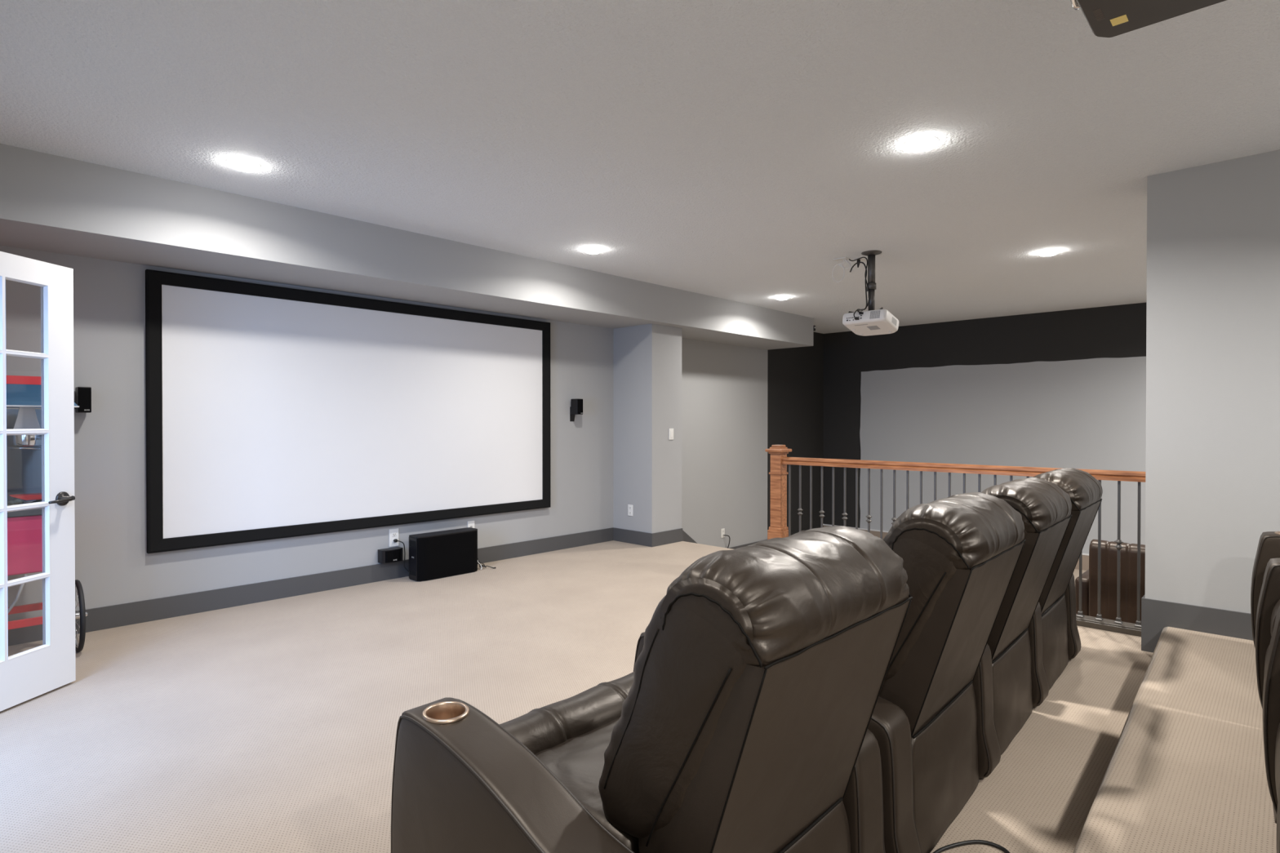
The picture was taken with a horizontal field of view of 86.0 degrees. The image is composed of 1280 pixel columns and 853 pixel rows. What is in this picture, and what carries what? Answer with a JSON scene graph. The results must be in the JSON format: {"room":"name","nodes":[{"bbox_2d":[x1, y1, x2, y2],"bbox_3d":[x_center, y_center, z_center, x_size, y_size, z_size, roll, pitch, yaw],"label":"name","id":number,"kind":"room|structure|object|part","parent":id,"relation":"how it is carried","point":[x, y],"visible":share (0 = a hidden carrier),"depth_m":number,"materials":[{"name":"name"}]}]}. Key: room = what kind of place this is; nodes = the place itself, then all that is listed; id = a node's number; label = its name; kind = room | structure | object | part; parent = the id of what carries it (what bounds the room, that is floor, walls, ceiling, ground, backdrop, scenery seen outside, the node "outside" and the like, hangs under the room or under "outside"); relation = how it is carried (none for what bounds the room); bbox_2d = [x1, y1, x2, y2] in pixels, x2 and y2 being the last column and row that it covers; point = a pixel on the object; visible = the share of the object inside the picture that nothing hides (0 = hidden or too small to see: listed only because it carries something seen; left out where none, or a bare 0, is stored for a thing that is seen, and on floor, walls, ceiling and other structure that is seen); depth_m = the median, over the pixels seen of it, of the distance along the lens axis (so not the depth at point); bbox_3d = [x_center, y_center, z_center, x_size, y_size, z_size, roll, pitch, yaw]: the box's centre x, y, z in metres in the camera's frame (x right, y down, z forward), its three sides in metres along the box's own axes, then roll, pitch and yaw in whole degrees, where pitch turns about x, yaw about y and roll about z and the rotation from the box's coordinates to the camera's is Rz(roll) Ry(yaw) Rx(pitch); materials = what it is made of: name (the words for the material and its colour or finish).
{"room":"home theater","nodes":[
{"label":"home theater","id":0,"kind":"room"},
{"bbox_2d":[0,143,813,350],"bbox_3d":[-0.858,-1.236,6.325,0.713,0.370,8.420,0,1,44],"label":"ceiling soffit","id":1,"kind":"structure","parent":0,"point":[49,202],"depth_m":4.57,"materials":[{"name":"grey paint"}]},
{"bbox_2d":[0,245,823,621],"bbox_3d":[-0.610,0.165,7.184,0.100,3.185,10.190,0,1,44],"label":"wall","id":2,"kind":"structure","parent":0,"point":[724,387],"depth_m":5.63,"materials":[{"name":"grey paint"}]},
{"bbox_2d":[74,386,91,413],"bbox_3d":[-3.364,-0.160,4.136,0.130,0.154,0.074,0,1,44],"label":"wall speaker","id":3,"kind":"object","parent":2,"relation":"attached to","point":[82,394],"visible":0.99,"depth_m":4.10,"materials":[{"name":"black plastic"}]},
{"bbox_2d":[78,387,90,412],"bbox_3d":[-3.316,-0.160,4.098,0.006,0.146,0.058,0,1,44],"label":"grille","id":4,"kind":"object","parent":3,"relation":"attached to","point":[84,393],"depth_m":4.09,"materials":[{"name":"black fabric"}]},
{"bbox_2d":[8,527,613,646],"bbox_3d":[-2.151,1.181,5.494,0.014,0.138,5.407,0,1,44],"label":"baseboard","id":5,"kind":"structure","parent":2,"relation":"attached to","point":[147,611],"depth_m":4.93,"materials":[{"name":"grey paint"}]},
{"bbox_2d":[145,269,551,553],"bbox_3d":[-2.028,-0.104,5.584,0.050,1.818,3.282,0,1,44],"label":"projection screen","id":6,"kind":"object","parent":2,"relation":"attached to","point":[273,412],"visible":1,"depth_m":5.22,"materials":[{"name":"white projection screen fabric"},{"name":"black velvet"}]},
{"bbox_2d":[377,546,402,564],"bbox_3d":[-2.021,1.045,5.569,0.097,0.104,0.180,0,1,44],"label":"speaker","id":7,"kind":"object","parent":2,"relation":"attached to","point":[388,555],"visible":1,"depth_m":5.53},
{"bbox_2d":[385,549,400,563],"bbox_3d":[-1.996,1.047,5.545,0.026,0.091,0.166,0,1,44],"label":"grille","id":8,"kind":"object","parent":7,"relation":"attached to","point":[391,555],"depth_m":5.53,"materials":[{"name":"black fabric"}]},
{"bbox_2d":[389,528,398,546],"bbox_3d":[-2.019,0.913,5.633,0.010,0.145,0.082,0,1,44],"label":"wall outlet","id":9,"kind":"object","parent":2,"relation":"attached to","point":[393,533],"visible":1,"depth_m":5.63,"materials":[{"name":"white plastic"}]},
{"bbox_2d":[393,538,408,572],"bbox_3d":[-1.920,1.085,5.647,0.197,0.324,0.047,0,0,-22],"label":"power cord","id":10,"kind":"object","parent":2,"relation":"attached to","point":[394,540],"visible":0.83,"depth_m":5.63,"materials":[{"name":"black plastic"}]},
{"bbox_2d":[467,520,474,528],"bbox_3d":[-1.517,0.907,6.161,0.008,0.118,0.072,0,1,44],"label":"wall jack","id":11,"kind":"object","parent":2,"relation":"attached to","point":[470,523],"visible":0.48,"depth_m":6.16,"materials":[{"name":"white plastic"}]},
{"bbox_2d":[569,399,582,421],"bbox_3d":[-0.648,-0.166,6.976,0.130,0.229,0.080,0,1,44],"label":"wall speaker","id":12,"kind":"object","parent":2,"relation":"attached to","point":[576,405],"visible":1,"depth_m":6.94,"materials":[{"name":"black plastic"}]},
{"bbox_2d":[577,399,582,413],"bbox_3d":[-0.604,-0.201,6.933,0.006,0.150,0.072,0,1,44],"label":"grille","id":13,"kind":"object","parent":12,"relation":"attached to","point":[580,402],"depth_m":6.93,"materials":[{"name":"black fabric"}]},
{"bbox_2d":[720,528,724,537],"bbox_3d":[1.073,1.380,8.877,0.010,0.118,0.072,0,1,44],"label":"wall outlet","id":14,"kind":"object","parent":2,"relation":"attached to","point":[722,531],"visible":1,"depth_m":8.87,"materials":[{"name":"white plastic"}]},
{"bbox_2d":[682,525,823,549],"bbox_3d":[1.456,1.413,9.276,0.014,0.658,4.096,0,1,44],"label":"baseboard","id":15,"kind":"structure","parent":2,"relation":"attached to","point":[686,537],"depth_m":9.02,"materials":[{"name":"grey paint"}]},
{"bbox_2d":[0,540,1153,852],"bbox_3d":[0.776,1.643,2.962,7.750,0.750,5.980,0,1,44],"label":"floor","id":16,"kind":"structure","parent":0,"point":[268,726],"depth_m":3.13,"materials":[{"name":"beige carpet"}]},
{"bbox_2d":[6,375,88,652],"bbox_3d":[-3.369,0.502,3.635,0.502,1.528,0.692,0,1,44],"label":"cart","id":17,"kind":"object","parent":16,"relation":"on","point":[24,527],"visible":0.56,"depth_m":3.57,"materials":[{"name":"red metal"}]},
{"bbox_3d":[-3.228,1.004,3.447,0.034,0.484,0.234,0,1,44],"label":"cord","id":18,"kind":"part","parent":17,"relation":"part of","materials":[{"name":"grey plastic"}]},
{"bbox_2d":[6,407,41,449],"bbox_3d":[-3.290,0.017,3.709,0.189,0.239,0.203,0,1,44],"label":"lamp","id":19,"kind":"object","parent":17,"relation":"on","point":[26,418],"depth_m":3.67,"materials":[{"name":"silver metal"}]},
{"bbox_2d":[7,502,42,517],"bbox_3d":[-3.395,0.446,3.616,0.420,0.035,0.560,0,1,44],"label":"countertop","id":20,"kind":"structure","parent":17,"relation":"on","point":[34,512],"depth_m":3.55,"materials":[{"name":"grey stone"}]},
{"bbox_2d":[408,527,477,581],"bbox_3d":[-1.634,1.067,5.753,0.164,0.362,0.576,0,1,44],"label":"subwoofer","id":21,"kind":"object","parent":16,"relation":"on","point":[449,553],"visible":1,"depth_m":5.65,"materials":[{"name":"black"}]},
{"bbox_3d":[-1.839,1.069,5.555,0.126,0.340,0.004,0,1,44],"label":"port panel","id":22,"kind":"part","parent":21,"relation":"part of","materials":[{"name":"black plastic"}]},
{"bbox_3d":[-1.633,0.891,5.753,0.164,0.010,0.572,0,1,44],"label":"panel","id":23,"kind":"part","parent":21,"relation":"part of","materials":[{"name":"black plastic"}]},
{"bbox_2d":[477,558,495,569],"bbox_3d":[-1.352,1.182,5.999,0.118,0.124,0.143,0,1,44],"label":"lead","id":24,"kind":"object","parent":16,"relation":"on","point":[478,562],"visible":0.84,"depth_m":5.99,"materials":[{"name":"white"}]},
{"bbox_2d":[391,525,912,852],"bbox_3d":[0.080,0.754,1.652,0.948,1.053,0.972,0,1,43],"label":"recliner","id":25,"kind":"object","parent":16,"relation":"on","point":[740,723],"visible":1,"depth_m":1.33,"materials":[{"name":"brown leather"}]},
{"bbox_3d":[-0.247,0.972,1.400,0.816,0.621,0.155,0,1,43],"label":"armrest","id":26,"kind":"part","parent":25,"relation":"part of","materials":[{"name":"leather"}]},
{"bbox_2d":[534,717,639,852],"bbox_3d":[0.036,0.868,1.693,0.454,0.178,0.652,0,1,43],"label":"seat cushion","id":27,"kind":"object","parent":25,"relation":"on","point":[574,751],"depth_m":1.61,"materials":[{"name":"brown leather"}]},
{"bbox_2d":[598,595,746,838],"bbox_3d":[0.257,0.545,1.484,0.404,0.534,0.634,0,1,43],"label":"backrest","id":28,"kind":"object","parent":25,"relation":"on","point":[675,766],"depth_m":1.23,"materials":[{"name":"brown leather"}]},
{"bbox_3d":[0.310,0.968,1.997,0.816,0.621,0.155,0,1,43],"label":"armrest","id":29,"kind":"part","parent":25,"relation":"part of","materials":[{"name":"leather"}]},
{"bbox_2d":[867,492,1026,852],"bbox_3d":[0.759,0.749,2.391,0.948,1.053,0.972,0,1,41],"label":"recliner","id":30,"kind":"object","parent":16,"relation":"on","point":[932,723],"visible":0.55,"depth_m":1.99,"materials":[{"name":"leather"}]},
{"bbox_3d":[0.440,0.967,2.130,0.816,0.621,0.155,0,1,41],"label":"armrest","id":31,"kind":"part","parent":30,"relation":"part of","materials":[{"name":"leather"}]},
{"bbox_2d":[883,531,956,681],"bbox_3d":[0.941,0.540,2.229,0.404,0.534,0.634,0,1,41],"label":"backrest","id":32,"kind":"object","parent":30,"relation":"on","point":[926,649],"depth_m":1.94,"materials":[{"name":"brown leather"}]},
{"bbox_3d":[0.981,0.962,2.742,0.816,0.621,0.155,0,1,41],"label":"armrest","id":33,"kind":"part","parent":30,"relation":"part of","materials":[{"name":"leather"}]},
{"bbox_2d":[764,444,1145,636],"bbox_3d":[2.111,0.709,5.049,2.698,1.088,0.168,0,1,44],"label":"railing","id":34,"kind":"object","parent":16,"relation":"on","point":[778,528],"visible":0.49,"depth_m":5.07,"materials":[{"name":"brown wood"}]},
{"bbox_3d":[1.196,0.737,5.923,0.136,1.020,0.136,0,1,44],"label":"newel post","id":35,"kind":"part","parent":34,"relation":"part of","materials":[{"name":"brown wood"}]},
{"bbox_3d":[2.141,0.298,5.017,2.614,0.061,0.062,0,1,44],"label":"handrail","id":36,"kind":"part","parent":34,"relation":"part of","materials":[{"name":"brown wood"}]},
{"bbox_3d":[2.139,1.231,5.022,2.614,0.044,0.135,0,1,44],"label":"rail","id":37,"kind":"part","parent":34,"relation":"part of","materials":[{"name":"grey metal"}]},
{"bbox_2d":[933,840,1009,852],"bbox_3d":[0.994,1.269,2.007,0.231,0.011,0.225,0,1,44],"label":"cord","id":38,"kind":"object","parent":16,"relation":"on","point":[970,842],"visible":1,"depth_m":2.08,"materials":[{"name":"black plastic"}]},
{"bbox_2d":[981,477,1071,755],"bbox_3d":[1.355,0.744,3.065,0.948,1.053,0.813,0,1,41],"label":"recliner","id":39,"kind":"object","parent":16,"relation":"on","point":[1020,683],"visible":0.31,"depth_m":2.70,"materials":[{"name":"leather"}]},
{"bbox_2d":[1023,528,1027,538],"bbox_3d":[1.484,0.535,2.842,0.404,0.534,0.634,0,1,41],"label":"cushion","id":40,"kind":"object","parent":39,"relation":"on","point":[1025,531],"depth_m":2.50,"materials":[{"name":"brown leather"}]},
{"bbox_3d":[1.523,0.958,3.356,0.816,0.621,0.155,0,1,41],"label":"armrest","id":41,"kind":"part","parent":39,"relation":"part of","materials":[{"name":"leather"}]},
{"bbox_2d":[1033,467,1102,690],"bbox_3d":[1.897,0.739,3.679,0.948,1.053,0.814,0,1,41],"label":"recliner","id":42,"kind":"object","parent":16,"relation":"on","point":[1061,642],"visible":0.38,"depth_m":3.33,"materials":[{"name":"leather"}]},
{"bbox_3d":[2.065,0.953,3.970,0.816,0.621,0.155,0,1,41],"label":"armrest","id":43,"kind":"part","parent":42,"relation":"part of","materials":[{"name":"leather"}]},
{"bbox_2d":[1073,626,1276,852],"bbox_3d":[2.242,1.203,1.000,2.925,0.160,4.970,0,1,44],"label":"platform","id":44,"kind":"object","parent":16,"relation":"on","point":[1185,772],"visible":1,"depth_m":2.26,"materials":[{"name":"beige carpet"}]},
{"bbox_2d":[1250,531,1279,648],"bbox_3d":[2.996,0.587,2.643,0.948,1.053,0.814,0,1,41],"label":"recliner","id":45,"kind":"object","parent":44,"relation":"on","point":[1268,545],"visible":0.2,"depth_m":3.13,"materials":[{"name":"leather"}]},
{"bbox_2d":[1255,558,1279,709],"bbox_3d":[2.461,0.592,2.023,0.948,1.053,0.814,0,1,41],"label":"recliner","id":46,"kind":"object","parent":44,"relation":"on","point":[1268,603],"visible":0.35,"depth_m":2.51,"materials":[{"name":"leather"}]},
{"bbox_2d":[1262,606,1279,852],"bbox_3d":[1.875,0.597,1.342,0.948,1.053,0.972,0,1,41],"label":"recliner","id":47,"kind":"object","parent":44,"relation":"on","point":[1271,689],"visible":1,"depth_m":1.90,"materials":[{"name":"leather"}]},
{"bbox_3d":[1.558,0.815,1.077,0.816,0.621,0.155,0,1,41],"label":"armrest","id":48,"kind":"part","parent":47,"relation":"part of","materials":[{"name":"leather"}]},
{"bbox_2d":[0,0,1279,333],"bbox_3d":[2.229,-1.458,4.462,7.950,0.100,10.190,0,1,44],"label":"ceiling","id":49,"kind":"structure","parent":0,"point":[735,150],"depth_m":3.10,"materials":[{"name":"paint"}]},
{"bbox_2d":[226,157,261,172],"bbox_3d":[-2.112,-1.387,3.657,0.164,0.030,0.164,0,1,44],"label":"recessed light","id":50,"kind":"object","parent":49,"relation":"in","point":[237,163],"visible":1,"depth_m":3.62,"materials":[{"name":"white"}]},
{"bbox_2d":[582,246,603,253],"bbox_3d":[-0.376,-1.400,5.477,0.164,0.030,0.164,0,1,44],"label":"recessed light","id":51,"kind":"object","parent":49,"relation":"in","point":[589,250],"visible":1,"depth_m":5.43,"materials":[{"name":"white"}]},
{"bbox_2d":[774,295,789,300],"bbox_3d":[1.570,-1.415,7.573,0.164,0.030,0.164,0,1,44],"label":"recessed light","id":52,"kind":"object","parent":49,"relation":"in","point":[780,297],"visible":1,"depth_m":7.52,"materials":[{"name":"white"}]},
{"bbox_2d":[831,257,853,282],"bbox_3d":[1.705,-1.321,5.793,0.192,0.194,0.080,0,1,44],"label":"cable","id":53,"kind":"object","parent":49,"relation":"attached to","point":[843,259],"visible":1,"depth_m":5.79,"materials":[{"name":"white plastic"}]},
{"bbox_3d":[1.702,-1.413,5.796,0.115,0.008,0.080,0,1,44],"label":"plate","id":54,"kind":"part","parent":53,"relation":"part of","materials":[{"name":"white plastic"}]},
{"bbox_2d":[854,257,866,267],"bbox_3d":[1.873,-1.380,5.805,0.072,0.076,0.116,0,1,44],"label":"outlet","id":55,"kind":"object","parent":49,"relation":"attached to","point":[861,259],"visible":0.69,"depth_m":5.78,"materials":[{"name":"white plastic"}]},
{"bbox_3d":[1.873,-1.414,5.805,0.072,0.008,0.116,0,1,44],"label":"plate","id":56,"kind":"part","parent":55,"relation":"part of","materials":[{"name":"white plastic"}]},
{"bbox_2d":[842,249,898,335],"bbox_3d":[1.878,-1.087,5.585,0.381,0.658,0.367,0,1,44],"label":"ceiling projector","id":57,"kind":"object","parent":49,"relation":"hanging from","point":[872,322],"visible":1,"depth_m":5.56,"materials":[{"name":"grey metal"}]},
{"bbox_3d":[1.749,-1.125,5.582,0.197,0.538,0.185,0,1,44],"label":"cord","id":58,"kind":"part","parent":57,"relation":"part of","materials":[{"name":"black plastic"}]},
{"bbox_2d":[869,310,879,319],"bbox_3d":[1.854,-0.883,5.413,0.080,0.060,0.018,0,1,44],"label":"vent","id":59,"kind":"object","parent":57,"relation":"attached to","point":[873,314],"depth_m":5.41,"materials":[{"name":"grey plastic"}]},
{"bbox_2d":[891,316,897,325],"bbox_3d":[2.027,-0.838,5.469,0.003,0.068,0.099,0,1,44],"label":"vent","id":60,"kind":"object","parent":57,"relation":"attached to","point":[894,320],"depth_m":5.47,"materials":[{"name":"grey plastic"}]},
{"bbox_2d":[902,135,938,151],"bbox_3d":[1.385,-1.385,3.382,0.164,0.030,0.164,0,1,44],"label":"recessed light","id":61,"kind":"object","parent":49,"relation":"in","point":[919,144],"visible":1,"depth_m":3.35,"materials":[{"name":"white"}]},
{"bbox_2d":[1036,248,1060,256],"bbox_3d":[3.307,-1.401,5.556,0.164,0.030,0.164,0,1,44],"label":"recessed light","id":62,"kind":"object","parent":49,"relation":"in","point":[1050,252],"visible":1,"depth_m":5.51,"materials":[{"name":"white"}]},
{"bbox_2d":[1070,0,1226,37],"bbox_3d":[1.278,-1.230,1.646,0.412,0.314,0.422,0,1,44],"label":"projector","id":63,"kind":"object","parent":49,"relation":"hanging from","point":[1105,18],"visible":1,"depth_m":1.78,"materials":[{"name":"black plastic"},{"name":"chrome"},{"name":"yellow paper label"}]},
{"bbox_2d":[1092,8,1105,21],"bbox_3d":[1.198,-1.075,1.791,0.017,0.002,0.060,0,1,44],"label":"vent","id":64,"kind":"object","parent":63,"relation":"attached to","point":[1098,14],"depth_m":1.79,"materials":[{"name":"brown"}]},
{"bbox_2d":[613,323,681,533],"bbox_3d":[0.081,0.088,7.422,0.570,2.295,0.475,0,1,44],"label":"wall column","id":65,"kind":"structure","parent":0,"point":[647,357],"depth_m":7.23,"materials":[{"name":"grey paint"}]},
{"bbox_2d":[627,504,632,515],"bbox_3d":[-0.102,0.888,7.267,0.072,0.118,0.010,0,1,44],"label":"wall outlet","id":66,"kind":"object","parent":65,"relation":"attached to","point":[629,506],"visible":1,"depth_m":7.27,"materials":[{"name":"white plastic"}]},
{"bbox_2d":[613,527,682,546],"bbox_3d":[0.086,1.167,7.415,0.570,0.138,0.489,0,1,44],"label":"baseboard","id":67,"kind":"structure","parent":65,"relation":"attached to","point":[650,540],"depth_m":7.22,"materials":[{"name":"grey paint"}]},
{"bbox_2d":[668,428,673,439],"bbox_3d":[0.333,0.081,7.265,0.011,0.118,0.072,0,1,44],"label":"light switch","id":68,"kind":"object","parent":65,"relation":"attached to","point":[670,430],"visible":1,"depth_m":7.26,"materials":[{"name":"white plastic"}]},
{"bbox_2d":[822,302,1146,554],"bbox_3d":[5.713,0.158,8.124,7.750,3.185,0.100,0,1,44],"label":"wall","id":69,"kind":"structure","parent":0,"point":[1063,388],"depth_m":9.08,"materials":[{"name":"grey paint"}]},
{"bbox_2d":[822,524,1088,570],"bbox_3d":[5.672,1.650,8.092,7.750,0.202,0.018,0,1,44],"label":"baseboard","id":70,"kind":"structure","parent":69,"relation":"attached to","point":[875,532],"depth_m":8.40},
{"bbox_2d":[1073,568,1086,581],"bbox_3d":[4.090,1.863,6.436,7.750,0.200,4.600,0,1,44],"label":"floor","id":71,"kind":"structure","parent":0,"point":[1076,573],"depth_m":8.17,"materials":[{"name":"beige carpet"}]},
{"bbox_2d":[1075,539,1145,623],"bbox_3d":[3.807,1.310,5.158,0.830,0.924,0.694,0,1,44],"label":"chair","id":72,"kind":"object","parent":71,"relation":"on","point":[1128,557],"visible":0.29,"depth_m":5.02,"materials":[{"name":"brown leather"}]},
{"bbox_3d":[3.572,1.410,5.434,0.110,0.520,0.620,0,1,44],"label":"armrest","id":73,"kind":"part","parent":72,"relation":"part of","materials":[{"name":"brown leather"}]},
{"bbox_2d":[1145,149,1279,613],"bbox_3d":[4.084,0.196,2.981,3.005,3.185,0.450,0,1,44],"label":"wall","id":74,"kind":"structure","parent":0,"point":[1212,459],"depth_m":3.66,"materials":[{"name":"grey paint"}]},
{"bbox_2d":[1141,594,1253,653],"bbox_3d":[4.074,1.121,2.988,3.019,0.295,0.464,0,1,44],"label":"baseboard","id":75,"kind":"structure","parent":74,"relation":"attached to","point":[1156,615],"depth_m":3.72,"materials":[{"name":"grey paint"}]},
{"bbox_3d":[-1.253,-0.049,0.823,7.750,2.665,0.100,0,1,44],"label":"wall","id":76,"kind":"structure","parent":0,"visible":0},
{"bbox_2d":[0,251,75,711],"bbox_3d":[-2.815,0.242,2.930,0.095,2.028,0.897,0,0,5],"label":"door","id":77,"kind":"structure","parent":76,"relation":"in","point":[26,675],"depth_m":3.25,"materials":[{"name":"white paint"}]},
{"bbox_3d":[-2.749,0.348,3.260,0.023,0.026,0.123,0,0,5],"label":"lever","id":78,"kind":"part","parent":77,"relation":"part of","materials":[{"name":"brown metal"}]},
{"bbox_3d":[-2.767,0.349,3.311,0.046,0.068,0.068,0,0,5],"label":"handle","id":79,"kind":"part","parent":77,"relation":"part of","materials":[{"name":"brown metal"}]}
]}

